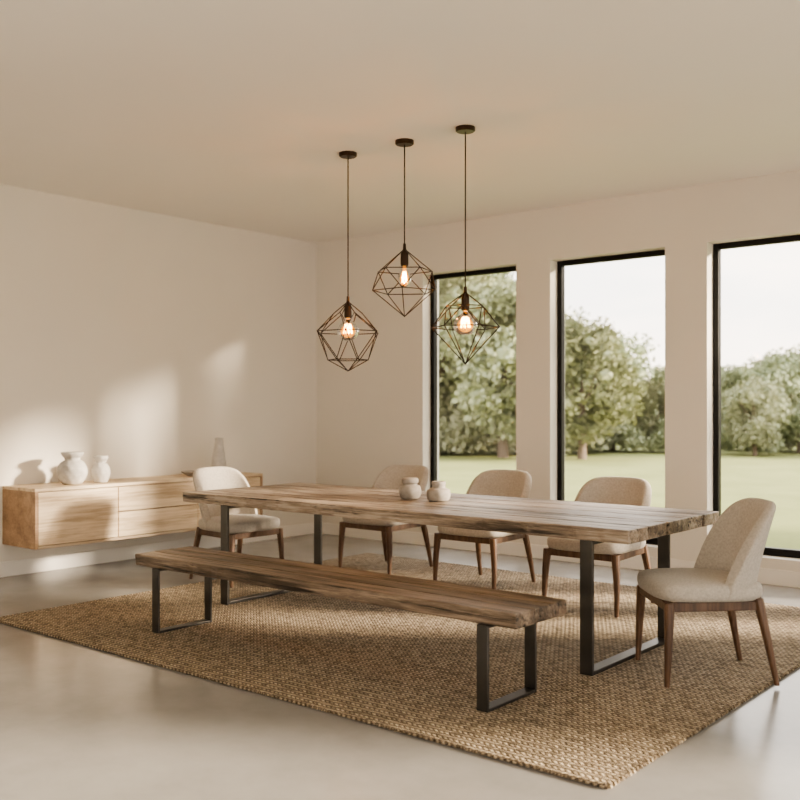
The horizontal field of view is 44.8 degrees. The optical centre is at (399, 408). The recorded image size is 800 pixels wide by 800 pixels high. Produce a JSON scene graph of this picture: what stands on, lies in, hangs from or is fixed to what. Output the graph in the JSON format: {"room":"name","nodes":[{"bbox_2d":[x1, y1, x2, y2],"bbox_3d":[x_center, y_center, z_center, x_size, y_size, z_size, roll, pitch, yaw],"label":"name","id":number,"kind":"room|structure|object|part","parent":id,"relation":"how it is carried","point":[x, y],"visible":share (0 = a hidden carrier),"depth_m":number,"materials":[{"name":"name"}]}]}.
{"room":"dining room","nodes":[
{"label":"dining room","id":0,"kind":"room"},
{"bbox_2d":[0,184,315,561],"bbox_3d":[-4.262,-0.225,6.575,0.260,3.120,10.250,0,0,39],"label":"wall","id":1,"kind":"structure","parent":0,"point":[141,340],"depth_m":8.76,"materials":[{"name":"paint"}]},
{"bbox_2d":[2,472,262,549],"bbox_3d":[-2.230,0.843,8.451,0.489,0.465,2.330,0,0,39],"label":"credenza","id":2,"kind":"object","parent":1,"relation":"attached to","point":[38,516],"visible":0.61,"depth_m":7.84,"materials":[{"name":"brown wood"}]},
{"bbox_2d":[57,451,87,484],"bbox_3d":[-2.656,0.478,7.864,0.238,0.262,0.238,0,0,39],"label":"ceramic vase","id":3,"kind":"object","parent":2,"relation":"on","point":[71,471],"visible":1,"depth_m":7.79,"materials":[{"name":"white ceramic"}]},
{"bbox_3d":[-2.549,0.845,7.700,0.022,0.408,0.707,0,0,39],"label":"door panel","id":4,"kind":"part","parent":2,"relation":"part of","materials":[{"name":"brown wood"}]},
{"bbox_2d":[91,455,109,482],"bbox_3d":[-2.483,0.498,8.044,0.155,0.222,0.156,0,0,39],"label":"ceramic vase","id":5,"kind":"object","parent":2,"relation":"on","point":[100,471],"visible":1,"depth_m":7.99,"materials":[{"name":"white ceramic"}]},
{"bbox_3d":[-2.061,0.741,8.292,0.022,0.200,0.812,0,0,39],"label":"drawer","id":6,"kind":"part","parent":2,"relation":"part of","materials":[{"name":"brown wood"}]},
{"bbox_3d":[-2.061,0.949,8.292,0.022,0.200,0.812,0,0,39],"label":"drawer","id":7,"kind":"part","parent":2,"relation":"part of","materials":[{"name":"brown wood"}]},
{"bbox_2d":[181,470,194,476],"bbox_3d":[-1.855,0.585,8.758,0.236,0.048,0.236,0,0,39],"label":"shallow bowl","id":8,"kind":"object","parent":2,"relation":"on","point":[188,473],"visible":0.44,"depth_m":8.69,"materials":[{"name":"brown wood"}]},
{"bbox_2d":[211,438,226,466],"bbox_3d":[-1.687,0.439,9.041,0.152,0.340,0.152,0,0,39],"label":"vase","id":9,"kind":"object","parent":2,"relation":"on","point":[218,460],"visible":0.81,"depth_m":9.00,"materials":[{"name":"ceramic"}]},
{"bbox_3d":[-1.563,0.741,8.896,0.022,0.200,0.737,0,0,39],"label":"drawer","id":10,"kind":"part","parent":2,"relation":"part of","materials":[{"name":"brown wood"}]},
{"bbox_3d":[-1.563,0.949,8.896,0.022,0.200,0.737,0,0,39],"label":"drawer","id":11,"kind":"part","parent":2,"relation":"part of","materials":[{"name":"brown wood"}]},
{"bbox_2d":[0,522,313,577],"bbox_3d":[-4.072,1.275,6.587,0.018,0.120,9.990,0,0,39],"label":"baseboard","id":12,"kind":"structure","parent":1,"relation":"attached to","point":[55,562],"depth_m":8.45,"materials":[{"name":"paint"}]},
{"bbox_2d":[0,0,799,242],"bbox_3d":[-0.397,-1.860,3.560,10.060,0.150,10.510,0,0,39],"label":"ceiling","id":13,"kind":"structure","parent":0,"point":[239,114],"depth_m":5.71,"materials":[{"name":"paint"}]},
{"bbox_2d":[317,151,377,370],"bbox_3d":[-0.362,-1.022,6.763,0.474,1.525,0.446,0,0,39],"label":"pendant lamp","id":14,"kind":"object","parent":13,"relation":"hanging from","point":[347,155],"visible":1,"depth_m":6.75,"materials":[{"name":"brown metal"}]},
{"bbox_2d":[344,296,351,317],"bbox_3d":[-0.362,-0.710,6.763,0.054,0.150,0.054,0,0,39],"label":"socket","id":15,"kind":"object","parent":14,"relation":"attached to","point":[347,306],"depth_m":6.74,"materials":[{"name":"brown metal"}]},
{"bbox_3d":[-0.362,-1.248,6.763,0.008,1.015,0.008,0,0,39],"label":"cord","id":16,"kind":"part","parent":14,"relation":"part of","materials":[{"name":"brown metal"}]},
{"bbox_3d":[-0.362,-0.555,6.763,0.151,0.160,0.151,0,0,39],"label":"bulb glass","id":17,"kind":"part","parent":14,"relation":"part of","materials":[{"name":"clear glass"}]},
{"bbox_2d":[372,138,435,316],"bbox_3d":[0.039,-1.198,6.463,0.423,1.175,0.417,0,0,39],"label":"pendant lamp","id":18,"kind":"object","parent":13,"relation":"hanging from","point":[402,142],"visible":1,"depth_m":6.43,"materials":[{"name":"brown metal"}]},
{"bbox_2d":[400,243,408,266],"bbox_3d":[0.030,-1.025,6.453,0.054,0.150,0.054,0,0,39],"label":"socket","id":19,"kind":"object","parent":18,"relation":"attached to","point":[404,262],"depth_m":6.43,"materials":[{"name":"brown metal"}]},
{"bbox_3d":[0.030,-1.405,6.453,0.008,0.700,0.008,0,0,39],"label":"cord","id":20,"kind":"part","parent":18,"relation":"part of","materials":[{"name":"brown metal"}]},
{"bbox_3d":[0.030,-0.878,6.453,0.086,0.144,0.086,0,0,39],"label":"bulb glass","id":21,"kind":"part","parent":18,"relation":"part of","materials":[{"name":"clear glass"}]},
{"bbox_2d":[431,125,499,364],"bbox_3d":[0.414,-1.032,6.149,0.386,1.505,0.438,0,0,39],"label":"pendant lamp","id":22,"kind":"object","parent":13,"relation":"hanging from","point":[465,304],"visible":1,"depth_m":6.13,"materials":[{"name":"brown metal"}]},
{"bbox_2d":[461,287,469,310],"bbox_3d":[0.414,-0.700,6.149,0.054,0.150,0.054,0,0,39],"label":"socket","id":23,"kind":"object","parent":22,"relation":"attached to","point":[465,295],"depth_m":6.13,"materials":[{"name":"brown metal"}]},
{"bbox_3d":[0.414,-1.242,6.149,0.008,1.025,0.008,0,0,39],"label":"cord","id":24,"kind":"part","parent":22,"relation":"part of","materials":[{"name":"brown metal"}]},
{"bbox_3d":[0.414,-0.545,6.149,0.151,0.160,0.151,0,0,39],"label":"bulb glass","id":25,"kind":"part","parent":22,"relation":"part of","materials":[{"name":"clear glass"}]},
{"bbox_2d":[0,534,799,799],"bbox_3d":[-0.397,1.385,3.560,10.060,0.100,10.510,0,0,39],"label":"floor","id":26,"kind":"structure","parent":0,"point":[78,722],"depth_m":3.92,"materials":[{"name":"concrete"}]},
{"bbox_2d":[0,553,799,788],"bbox_3d":[0.219,1.327,6.148,4.305,0.017,3.615,0,0,39],"label":"area rug","id":27,"kind":"object","parent":26,"relation":"on","point":[402,671],"visible":0.8,"depth_m":5.14,"materials":[{"name":"wicker"}]},
{"bbox_2d":[189,467,283,587],"bbox_3d":[-1.283,0.891,7.537,0.621,0.859,0.544,0,0,41],"label":"dining chair","id":28,"kind":"object","parent":27,"relation":"on","point":[244,522],"visible":0.73,"depth_m":7.49,"materials":[{"name":"fabric"}]},
{"bbox_3d":[-1.580,1.116,7.508,0.122,0.410,0.052,0,0,12],"label":"leg","id":29,"kind":"part","parent":28,"relation":"part of","materials":[{"name":"brown wood"}]},
{"bbox_3d":[-1.392,0.689,7.633,0.328,0.455,0.542,0,0,41],"label":"backrest","id":30,"kind":"part","parent":28,"relation":"part of","materials":[{"name":"fabric"}]},
{"bbox_3d":[-1.246,1.123,7.188,0.051,0.395,0.056,0,0,41],"label":"leg","id":31,"kind":"part","parent":28,"relation":"part of","materials":[{"name":"brown wood"}]},
{"bbox_3d":[-1.252,0.877,7.508,0.530,0.097,0.525,0,0,41],"label":"seat","id":32,"kind":"part","parent":28,"relation":"part of","materials":[{"name":"fabric"}]},
{"bbox_3d":[-1.292,1.116,7.834,0.052,0.410,0.122,0,0,-19],"label":"leg","id":33,"kind":"part","parent":28,"relation":"part of","materials":[{"name":"brown wood"}]},
{"bbox_3d":[-0.933,1.123,7.542,0.051,0.395,0.056,0,0,41],"label":"leg","id":34,"kind":"part","parent":28,"relation":"part of","materials":[{"name":"brown wood"}]},
{"bbox_2d":[135,546,566,712],"bbox_3d":[-0.422,1.098,5.161,2.736,0.447,0.441,0,0,39],"label":"bench","id":35,"kind":"object","parent":27,"relation":"on","point":[487,607],"visible":1,"depth_m":4.76,"materials":[{"name":"brown wood"}]},
{"bbox_3d":[-1.315,1.131,5.874,0.060,0.379,0.405,0,0,39],"label":"leg frame","id":36,"kind":"part","parent":35,"relation":"part of","materials":[{"name":"metal"}]},
{"bbox_3d":[-0.419,0.908,5.165,2.736,0.068,0.432,0,0,39],"label":"seat","id":37,"kind":"part","parent":35,"relation":"part of","materials":[{"name":"brown wood"}]},
{"bbox_3d":[0.487,1.131,4.389,0.060,0.379,0.405,0,0,39],"label":"leg frame","id":38,"kind":"part","parent":35,"relation":"part of","materials":[{"name":"metal"}]},
{"bbox_2d":[338,464,432,574],"bbox_3d":[-0.100,0.898,8.071,0.583,0.846,0.676,0,0,39],"label":"dining chair","id":39,"kind":"object","parent":27,"relation":"on","point":[391,477],"visible":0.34,"depth_m":8.05,"materials":[{"name":"fabric"}]},
{"bbox_3d":[-0.476,1.127,8.014,0.060,0.389,0.055,0,0,39],"label":"leg","id":40,"kind":"part","parent":39,"relation":"part of","materials":[{"name":"brown wood"}]},
{"bbox_3d":[-0.131,0.884,8.036,0.562,0.096,0.578,0,0,39],"label":"seat","id":41,"kind":"part","parent":39,"relation":"part of","materials":[{"name":"fabric"}]},
{"bbox_3d":[-0.140,1.119,8.391,0.056,0.404,0.133,0,0,10],"label":"leg","id":42,"kind":"part","parent":39,"relation":"part of","materials":[{"name":"brown wood"}]},
{"bbox_3d":[-0.086,1.127,7.693,0.060,0.389,0.055,0,0,39],"label":"leg","id":43,"kind":"part","parent":39,"relation":"part of","materials":[{"name":"brown wood"}]},
{"bbox_3d":[-0.001,0.698,8.194,0.580,0.448,0.358,0,0,39],"label":"backrest","id":44,"kind":"part","parent":39,"relation":"part of","materials":[{"name":"fabric"}]},
{"bbox_3d":[0.220,1.119,8.095,0.133,0.404,0.056,0,0,-22],"label":"leg","id":45,"kind":"part","parent":39,"relation":"part of","materials":[{"name":"brown wood"}]},
{"bbox_2d":[183,483,718,675],"bbox_3d":[0.148,0.953,6.194,3.422,0.737,1.152,0,0,39],"label":"dining table","id":46,"kind":"object","parent":27,"relation":"on","point":[591,524],"visible":0.97,"depth_m":5.59,"materials":[{"name":"brown wood"}]},
{"bbox_3d":[-0.899,0.987,6.914,0.070,0.668,0.920,0,0,39],"label":"leg frame","id":47,"kind":"part","parent":46,"relation":"part of","materials":[{"name":"metal"}]},
{"bbox_2d":[399,477,420,498],"bbox_3d":[0.065,0.514,6.308,0.148,0.138,0.148,0,0,39],"label":"jar","id":48,"kind":"object","parent":46,"relation":"on","point":[409,489],"visible":1,"depth_m":6.25,"materials":[{"name":"beige ceramic"}]},
{"bbox_2d":[426,481,450,501],"bbox_3d":[0.244,0.520,6.147,0.154,0.125,0.154,0,0,39],"label":"jar","id":49,"kind":"object","parent":46,"relation":"on","point":[438,492],"visible":1,"depth_m":6.10,"materials":[{"name":"beige ceramic"}]},
{"bbox_3d":[1.216,0.987,5.172,0.070,0.668,0.920,0,0,39],"label":"leg frame","id":50,"kind":"part","parent":46,"relation":"part of","materials":[{"name":"metal"}]},
{"bbox_2d":[433,469,534,588],"bbox_3d":[0.656,0.898,7.357,0.583,0.846,0.676,0,0,39],"label":"dining chair","id":51,"kind":"object","parent":27,"relation":"on","point":[495,482],"visible":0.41,"depth_m":7.36,"materials":[{"name":"fabric"}]},
{"bbox_3d":[0.282,1.127,7.299,0.060,0.389,0.055,0,0,39],"label":"leg","id":52,"kind":"part","parent":51,"relation":"part of","materials":[{"name":"brown wood"}]},
{"bbox_3d":[0.627,0.884,7.320,0.562,0.096,0.578,0,0,39],"label":"seat","id":53,"kind":"part","parent":51,"relation":"part of","materials":[{"name":"fabric"}]},
{"bbox_3d":[0.618,1.119,7.675,0.056,0.404,0.133,0,0,10],"label":"leg","id":54,"kind":"part","parent":51,"relation":"part of","materials":[{"name":"brown wood"}]},
{"bbox_3d":[0.672,1.127,6.977,0.060,0.389,0.055,0,0,39],"label":"leg","id":55,"kind":"part","parent":51,"relation":"part of","materials":[{"name":"brown wood"}]},
{"bbox_3d":[0.758,0.698,7.478,0.580,0.448,0.358,0,0,39],"label":"backrest","id":56,"kind":"part","parent":51,"relation":"part of","materials":[{"name":"fabric"}]},
{"bbox_3d":[0.978,1.119,7.379,0.133,0.404,0.056,0,0,-22],"label":"leg","id":57,"kind":"part","parent":51,"relation":"part of","materials":[{"name":"brown wood"}]},
{"bbox_2d":[542,476,652,616],"bbox_3d":[1.360,0.898,6.556,0.583,0.846,0.676,0,0,39],"label":"dining chair","id":58,"kind":"object","parent":27,"relation":"on","point":[633,491],"visible":0.41,"depth_m":6.50,"materials":[{"name":"fabric"}]},
{"bbox_3d":[0.985,1.127,6.500,0.060,0.389,0.055,0,0,39],"label":"leg","id":59,"kind":"part","parent":58,"relation":"part of","materials":[{"name":"brown wood"}]},
{"bbox_3d":[1.330,0.884,6.521,0.562,0.096,0.578,0,0,39],"label":"seat","id":60,"kind":"part","parent":58,"relation":"part of","materials":[{"name":"fabric"}]},
{"bbox_3d":[1.460,0.698,6.680,0.580,0.448,0.358,0,0,39],"label":"backrest","id":61,"kind":"part","parent":58,"relation":"part of","materials":[{"name":"fabric"}]},
{"bbox_3d":[1.375,1.127,6.179,0.060,0.389,0.055,0,0,39],"label":"leg","id":62,"kind":"part","parent":58,"relation":"part of","materials":[{"name":"brown wood"}]},
{"bbox_3d":[1.680,1.119,6.580,0.133,0.404,0.056,0,0,-22],"label":"leg","id":63,"kind":"part","parent":58,"relation":"part of","materials":[{"name":"brown wood"}]},
{"bbox_2d":[636,498,779,687],"bbox_3d":[1.538,0.887,4.864,0.633,0.868,0.555,0,0,-2],"label":"dining chair","id":64,"kind":"object","parent":27,"relation":"on","point":[724,574],"visible":1,"depth_m":4.66,"materials":[{"name":"fabric"}]},
{"bbox_3d":[1.268,1.121,5.097,0.052,0.399,0.057,0,0,-2],"label":"leg","id":65,"kind":"part","parent":64,"relation":"part of","materials":[{"name":"brown wood"}]},
{"bbox_3d":[1.280,1.121,4.616,0.052,0.399,0.057,0,0,-2],"label":"leg","id":66,"kind":"part","parent":64,"relation":"part of","materials":[{"name":"brown wood"}]},
{"bbox_3d":[1.495,0.873,4.862,0.541,0.098,0.536,0,0,-2],"label":"seat","id":67,"kind":"part","parent":64,"relation":"part of","materials":[{"name":"fabric"}]},
{"bbox_3d":[1.740,1.114,5.091,0.124,0.414,0.053,0,0,-31],"label":"leg","id":68,"kind":"part","parent":64,"relation":"part of","materials":[{"name":"brown wood"}]},
{"bbox_3d":[1.686,0.682,4.867,0.335,0.460,0.552,0,0,-2],"label":"backrest","id":69,"kind":"part","parent":64,"relation":"part of","materials":[{"name":"fabric"}]},
{"bbox_3d":[1.752,1.114,4.647,0.124,0.414,0.053,0,0,28],"label":"leg","id":70,"kind":"part","parent":64,"relation":"part of","materials":[{"name":"brown wood"}]},
{"bbox_2d":[316,170,799,571],"bbox_3d":[2.861,-0.225,7.516,10.060,3.120,0.260,0,0,39],"label":"wall","id":71,"kind":"structure","parent":0,"point":[373,416],"depth_m":8.70,"materials":[{"name":"paint"}]},
{"bbox_2d":[430,266,515,487],"bbox_3d":[0.736,-0.095,9.292,1.080,2.460,0.060,0,0,39],"label":"frame","id":72,"kind":"object","parent":71,"relation":"attached to","point":[433,297],"visible":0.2,"depth_m":9.60,"materials":[{"name":"black metal"}]},
{"bbox_2d":[322,523,799,587],"bbox_3d":[2.780,1.275,7.402,9.522,0.120,0.018,0,0,39],"label":"baseboard","id":73,"kind":"structure","parent":71,"relation":"attached to","point":[777,577],"depth_m":8.76,"materials":[{"name":"paint"}]},
{"bbox_2d":[557,249,664,544],"bbox_3d":[1.843,-0.095,8.380,1.077,2.460,0.060,0,0,39],"label":"frame","id":74,"kind":"object","parent":71,"relation":"attached to","point":[561,265],"visible":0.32,"depth_m":8.68,"materials":[{"name":"black metal"}]},
{"bbox_2d":[713,235,799,557],"bbox_3d":[2.950,-0.095,7.468,1.083,2.460,0.060,0,0,39],"label":"frame","id":75,"kind":"object","parent":71,"relation":"attached to","point":[770,551],"visible":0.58,"depth_m":7.77,"materials":[{"name":"black metal"}]},
{"label":"outside","id":76,"kind":"structure","parent":0,"visible":0},
{"bbox_2d":[439,444,799,549],"bbox_3d":[25.862,1.495,54.987,150.000,0.080,102.230,0,0,39],"label":"lawn","id":77,"kind":"structure","parent":76,"point":[775,477],"depth_m":22.23,"materials":[{"name":"green plant"}]},
{"bbox_2d":[439,313,452,397],"bbox_3d":[-0.007,-1.854,34.205,5.685,6.614,5.526,0,0,-4],"label":"tree","id":78,"kind":"object","parent":77,"relation":"on","point":[448,381],"visible":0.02,"depth_m":34.16,"materials":[{"name":"green plant"}]},
{"bbox_2d":[439,275,515,454],"bbox_3d":[1.047,-1.712,30.684,6.153,6.330,4.925,0,0,-17],"label":"tree","id":79,"kind":"object","parent":77,"relation":"on","point":[444,284],"visible":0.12,"depth_m":29.67,"materials":[{"name":"green plant"}]},
{"bbox_2d":[439,390,515,454],"bbox_3d":[2.234,0.249,30.508,3.771,2.340,3.170,0,0,29],"label":"shrub","id":80,"kind":"object","parent":77,"relation":"on","point":[454,436],"visible":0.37,"depth_m":29.54,"materials":[{"name":"green plant"}]},
{"bbox_2d":[478,272,515,325],"bbox_3d":[2.817,-2.363,36.748,6.376,7.632,6.560,0,0,16],"label":"tree","id":81,"kind":"object","parent":77,"relation":"on","point":[500,275],"visible":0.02,"depth_m":35.96,"materials":[{"name":"green plant"}]},
{"bbox_2d":[439,274,577,457],"bbox_3d":[3.270,-1.282,28.794,4.255,5.469,5.316,0,0,19],"label":"tree","id":82,"kind":"object","parent":77,"relation":"on","point":[498,369],"visible":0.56,"depth_m":28.14,"materials":[{"name":"green plant"}]},
{"bbox_2d":[479,435,577,452],"bbox_3d":[3.906,0.586,30.677,3.449,1.638,1.709,0,0,10],"label":"shrub","id":83,"kind":"object","parent":77,"relation":"on","point":[567,442],"visible":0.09,"depth_m":30.51,"materials":[{"name":"green plant"}]},
{"bbox_2d":[500,305,599,409],"bbox_3d":[4.829,-1.091,33.179,4.250,5.088,4.373,0,0,14],"label":"tree","id":84,"kind":"object","parent":77,"relation":"on","point":[578,386],"visible":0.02,"depth_m":32.40,"materials":[{"name":"green plant"}]},
{"bbox_2d":[565,405,606,451],"bbox_3d":[5.386,0.621,30.855,2.605,1.616,2.190,0,0,-32],"label":"shrub","id":85,"kind":"object","parent":77,"relation":"on","point":[598,432],"visible":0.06,"depth_m":30.56,"materials":[{"name":"green plant"}]},
{"bbox_2d":[568,395,634,450],"bbox_3d":[6.033,0.402,32.263,3.293,2.043,2.768,0,0,-31],"label":"shrub","id":86,"kind":"object","parent":77,"relation":"on","point":[598,444],"visible":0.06,"depth_m":31.74,"materials":[{"name":"green plant"}]},
{"bbox_2d":[565,315,647,459],"bbox_3d":[5.229,-0.684,27.841,3.674,4.274,3.570,0,0,-36],"label":"tree","id":87,"kind":"object","parent":77,"relation":"on","point":[613,406],"visible":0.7,"depth_m":27.27,"materials":[{"name":"green plant"}]},
{"bbox_2d":[576,329,659,450],"bbox_3d":[7.297,-0.684,34.110,3.570,4.274,3.674,0,0,-8],"label":"tree","id":88,"kind":"object","parent":77,"relation":"on","point":[640,350],"visible":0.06,"depth_m":33.41,"materials":[{"name":"green plant"}]},
{"bbox_2d":[602,418,661,448],"bbox_3d":[7.809,0.515,33.833,3.733,1.773,1.850,0,0,38],"label":"shrub","id":89,"kind":"object","parent":77,"relation":"on","point":[649,430],"visible":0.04,"depth_m":32.70,"materials":[{"name":"green plant"}]},
{"bbox_2d":[615,416,664,450],"bbox_3d":[8.591,0.697,31.952,3.010,1.429,1.492,0,0,9],"label":"shrub","id":90,"kind":"object","parent":77,"relation":"on","point":[657,440],"visible":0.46,"depth_m":31.73,"materials":[{"name":"green plant"}]},
{"bbox_2d":[627,378,664,451],"bbox_3d":[8.584,0.181,32.909,2.125,2.544,2.187,0,0,39],"label":"tree","id":91,"kind":"object","parent":77,"relation":"on","point":[655,391],"visible":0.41,"depth_m":32.47,"materials":[{"name":"green plant"}]},
{"bbox_2d":[646,364,664,414],"bbox_3d":[13.006,-0.410,48.873,3.622,3.727,2.900,0,0,34],"label":"tree","id":92,"kind":"object","parent":77,"relation":"on","point":[660,374],"visible":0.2,"depth_m":48.27,"materials":[{"name":"green plant"}]},
{"bbox_2d":[721,363,754,418],"bbox_3d":[11.951,-0.117,34.892,2.443,3.140,3.052,0,0,16],"label":"tree","id":93,"kind":"object","parent":77,"relation":"on","point":[738,373],"visible":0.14,"depth_m":34.78,"materials":[{"name":"green plant"}]},
{"bbox_2d":[721,396,791,452],"bbox_3d":[10.658,0.456,31.301,3.966,1.883,1.965,0,0,36],"label":"shrub","id":94,"kind":"object","parent":77,"relation":"on","point":[726,442],"visible":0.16,"depth_m":30.38,"materials":[{"name":"green plant"}]},
{"bbox_2d":[721,375,796,455],"bbox_3d":[10.985,0.197,30.070,2.008,2.512,2.240,0,0,45],"label":"tree","id":95,"kind":"object","parent":77,"relation":"on","point":[754,431],"visible":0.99,"depth_m":29.67,"materials":[{"name":"green plant"}]},
{"bbox_2d":[731,399,795,448],"bbox_3d":[13.056,0.272,33.615,3.699,2.296,3.110,0,0,2],"label":"shrub","id":96,"kind":"object","parent":77,"relation":"on","point":[791,445],"visible":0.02,"depth_m":32.57,"materials":[{"name":"green plant"}]},
{"bbox_2d":[743,351,799,395],"bbox_3d":[18.286,-0.673,47.205,3.792,4.252,3.400,0,0,1],"label":"tree","id":97,"kind":"object","parent":77,"relation":"on","point":[755,364],"visible":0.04,"depth_m":46.82,"materials":[{"name":"green plant"}]},
{"bbox_2d":[752,343,799,452],"bbox_3d":[13.054,-0.379,31.999,3.149,3.663,3.060,0,0,41],"label":"tree","id":98,"kind":"object","parent":77,"relation":"on","point":[786,368],"visible":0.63,"depth_m":31.51,"materials":[{"name":"green plant"}]}
]}

